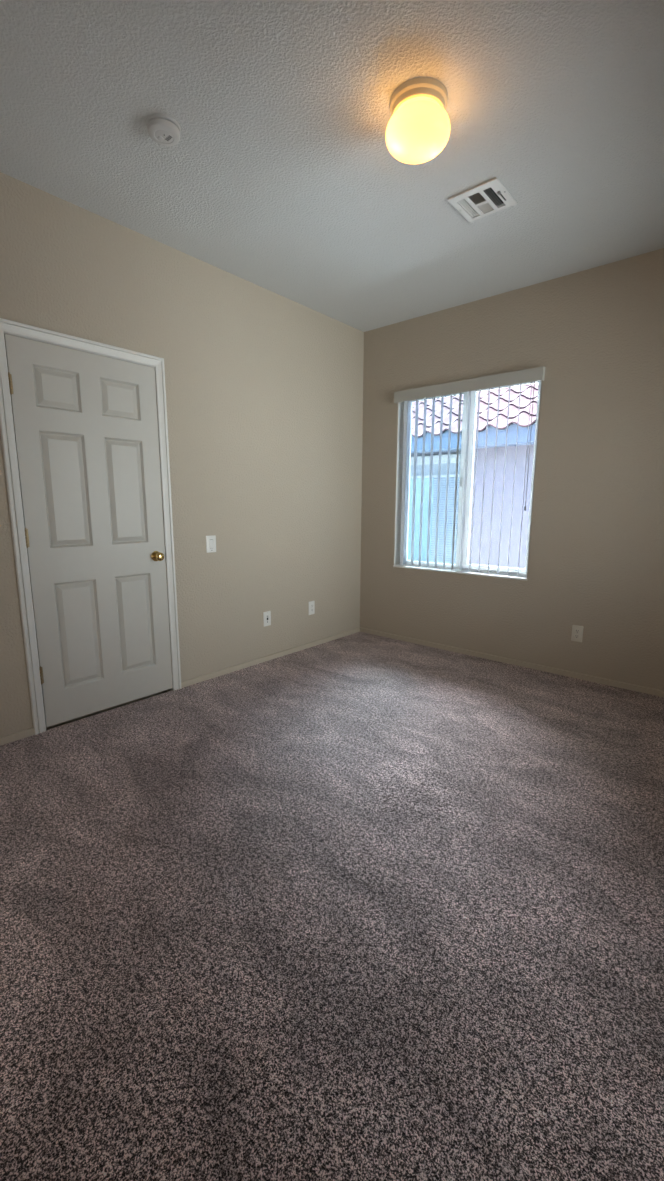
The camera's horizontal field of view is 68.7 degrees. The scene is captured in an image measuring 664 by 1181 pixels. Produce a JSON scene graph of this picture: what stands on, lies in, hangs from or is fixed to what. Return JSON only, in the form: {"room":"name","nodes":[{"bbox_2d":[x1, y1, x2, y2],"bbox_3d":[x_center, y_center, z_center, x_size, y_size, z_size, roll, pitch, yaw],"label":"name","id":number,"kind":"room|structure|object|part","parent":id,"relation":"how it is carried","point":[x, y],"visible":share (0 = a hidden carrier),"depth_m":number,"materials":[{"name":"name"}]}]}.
{"room":"empty bedroom","nodes":[
{"label":"empty bedroom","id":0,"kind":"room"},
{"bbox_2d":[0,172,363,736],"bbox_3d":[-1.255,-0.625,3.061,0.300,2.870,4.350,9,13,40],"label":"wall","id":1,"kind":"structure","parent":0,"point":[264,388],"depth_m":3.37,"materials":[{"name":"paint"}]},
{"bbox_2d":[0,727,34,745],"bbox_3d":[-2.025,0.845,2.178,0.012,0.040,1.244,9,13,40],"label":"baseboard","id":2,"kind":"structure","parent":1,"relation":"attached to","point":[22,734],"depth_m":2.58,"materials":[{"name":"paint"}]},
{"bbox_2d":[4,334,172,726],"bbox_3d":[-1.315,-0.288,2.796,0.097,2.026,0.790,9,13,40],"label":"door","id":3,"kind":"structure","parent":1,"relation":"in","point":[86,424],"depth_m":2.76,"materials":[{"name":"paint"}]},
{"bbox_3d":[-1.085,-0.213,3.047,0.053,0.056,0.056,9,13,40],"label":"knob","id":4,"kind":"part","parent":3,"relation":"part of","materials":[{"name":"gold metal"}]},
{"bbox_2d":[0,318,180,734],"bbox_3d":[-1.357,-0.317,2.827,0.118,2.104,0.900,9,13,40],"label":"door frame","id":5,"kind":"structure","parent":1,"relation":"attached to","point":[8,326],"depth_m":2.58,"materials":[{"name":"paint"}]},
{"bbox_2d":[206,535,215,552],"bbox_3d":[-0.836,-0.322,3.369,0.010,0.117,0.080,9,13,40],"label":"light switch","id":6,"kind":"object","parent":1,"relation":"attached to","point":[210,540],"visible":1,"depth_m":3.37,"materials":[{"name":"plastic"}]},
{"bbox_2d":[263,611,270,626],"bbox_3d":[-0.512,0.224,3.852,0.008,0.118,0.074,9,13,40],"label":"cable jack","id":7,"kind":"object","parent":1,"relation":"attached to","point":[266,615],"visible":1,"depth_m":3.85,"materials":[{"name":"plastic"}]},
{"bbox_2d":[181,628,359,687],"bbox_3d":[-0.376,0.515,4.062,0.012,0.040,2.006,9,13,40],"label":"baseboard","id":8,"kind":"structure","parent":1,"relation":"attached to","point":[205,677],"depth_m":3.85,"materials":[{"name":"paint"}]},
{"bbox_2d":[309,601,314,614],"bbox_3d":[-0.176,0.152,4.235,0.008,0.118,0.073,9,13,40],"label":"power outlet","id":9,"kind":"object","parent":1,"relation":"attached to","point":[311,603],"visible":1,"depth_m":4.23,"materials":[{"name":"plastic"}]},
{"bbox_2d":[0,632,663,1180],"bbox_3d":[0.218,1.045,1.561,4.250,0.120,5.100,9,13,40],"label":"floor","id":10,"kind":"structure","parent":0,"point":[359,906],"depth_m":1.43,"materials":[{"name":"carpet"}]},
{"bbox_2d":[0,0,663,331],"bbox_3d":[0.203,-1.852,1.168,4.650,0.220,5.350,9,13,40],"label":"ceiling","id":11,"kind":"structure","parent":0,"point":[282,177],"depth_m":2.01,"materials":[{"name":"paint"}]},
{"bbox_2d":[146,113,180,145],"bbox_3d":[-0.684,-1.865,1.976,0.132,0.044,0.132,9,13,40],"label":"smoke detector","id":12,"kind":"object","parent":11,"relation":"attached to","point":[163,129],"visible":1,"depth_m":1.95,"materials":[{"name":"white plastic"}]},
{"bbox_2d":[386,77,449,163],"bbox_3d":[0.329,-1.777,1.865,0.245,0.172,0.245,9,13,40],"label":"ceiling light","id":13,"kind":"object","parent":11,"relation":"attached to","point":[418,127],"visible":1,"depth_m":1.79,"materials":[{"name":"glass"}]},
{"bbox_2d":[448,178,516,221],"bbox_3d":[0.758,-2.053,2.427,0.254,0.221,0.254,9,13,40],"label":"ceiling vent","id":14,"kind":"object","parent":11,"relation":"in","point":[480,199],"visible":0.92,"depth_m":2.46,"materials":[{"name":"metal"}]},
{"bbox_2d":[360,248,663,690],"bbox_3d":[1.565,-0.712,3.606,3.850,2.870,0.170,9,13,40],"label":"wall","id":15,"kind":"structure","parent":0,"point":[596,552],"depth_m":3.43,"materials":[{"name":"paint"}]},
{"bbox_2d":[393,380,540,580],"bbox_3d":[1.076,-0.899,3.996,1.210,1.510,0.174,9,13,40],"label":"window","id":16,"kind":"structure","parent":15,"relation":"in","point":[513,573],"depth_m":4.02,"materials":[{"name":"plastic"}]},
{"bbox_3d":[0.878,-0.938,4.201,0.562,1.446,0.022,9,13,40],"label":"sash","id":17,"kind":"part","parent":16,"relation":"part of","materials":[{"name":"plastic"}]},
{"bbox_3d":[1.049,-0.158,4.100,1.210,0.014,0.100,9,13,40],"label":"sill","id":18,"kind":"part","parent":16,"relation":"part of","materials":[{"name":"paint"}]},
{"bbox_2d":[394,366,544,574],"bbox_3d":[1.039,-0.906,3.950,1.236,1.488,0.126,9,13,40],"label":"vertical blind","id":19,"kind":"object","parent":16,"relation":"attached to","point":[538,373],"visible":1,"depth_m":3.95,"materials":[{"name":"plastic"}]},
{"bbox_3d":[1.445,-1.055,3.551,0.014,0.935,0.014,9,13,40],"label":"bead chain","id":20,"kind":"part","parent":19,"relation":"part of","materials":[{"name":"plastic"}]},
{"bbox_2d":[359,627,663,696],"bbox_3d":[1.539,0.581,3.734,3.350,0.040,0.012,9,13,40],"label":"baseboard","id":21,"kind":"structure","parent":15,"relation":"attached to","point":[651,691],"depth_m":3.75,"materials":[{"name":"paint"}]},
{"bbox_2d":[571,625,583,641],"bbox_3d":[1.762,0.310,3.493,0.073,0.118,0.008,9,13,40],"label":"power outlet","id":22,"kind":"object","parent":15,"relation":"attached to","point":[577,631],"visible":1,"depth_m":3.49,"materials":[{"name":"plastic"}]},
{"label":"outside","id":23,"kind":"structure","parent":0,"visible":0},
{"bbox_3d":[0.886,-0.801,13.569,17.400,0.200,13.830,9,13,40],"label":"ground","id":24,"kind":"structure","parent":23,"visible":0},
{"bbox_2d":[407,383,538,568],"bbox_3d":[1.770,-2.569,11.019,11.600,4.184,6.448,9,13,40],"label":"window glass","id":25,"kind":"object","parent":24,"relation":"on","point":[522,448],"visible":0.13,"depth_m":7.11,"materials":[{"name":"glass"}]},
{"bbox_3d":[1.201,-1.174,8.012,1.030,1.310,0.012,9,13,40],"label":"pane","id":26,"kind":"part","parent":25,"relation":"part of","materials":[{"name":"clear glass"}]},
{"bbox_3d":[1.394,-1.910,7.715,1.530,0.165,0.012,9,13,40],"label":"pane","id":27,"kind":"part","parent":25,"relation":"part of","materials":[{"name":"clear glass"}]},
{"bbox_2d":[431,477,459,562],"bbox_3d":[1.777,-1.093,7.515,0.500,1.320,0.018,9,13,40],"label":"window blind","id":28,"kind":"object","parent":25,"relation":"hanging from","point":[443,480],"depth_m":7.55,"materials":[{"name":"white plastic"}]}
]}

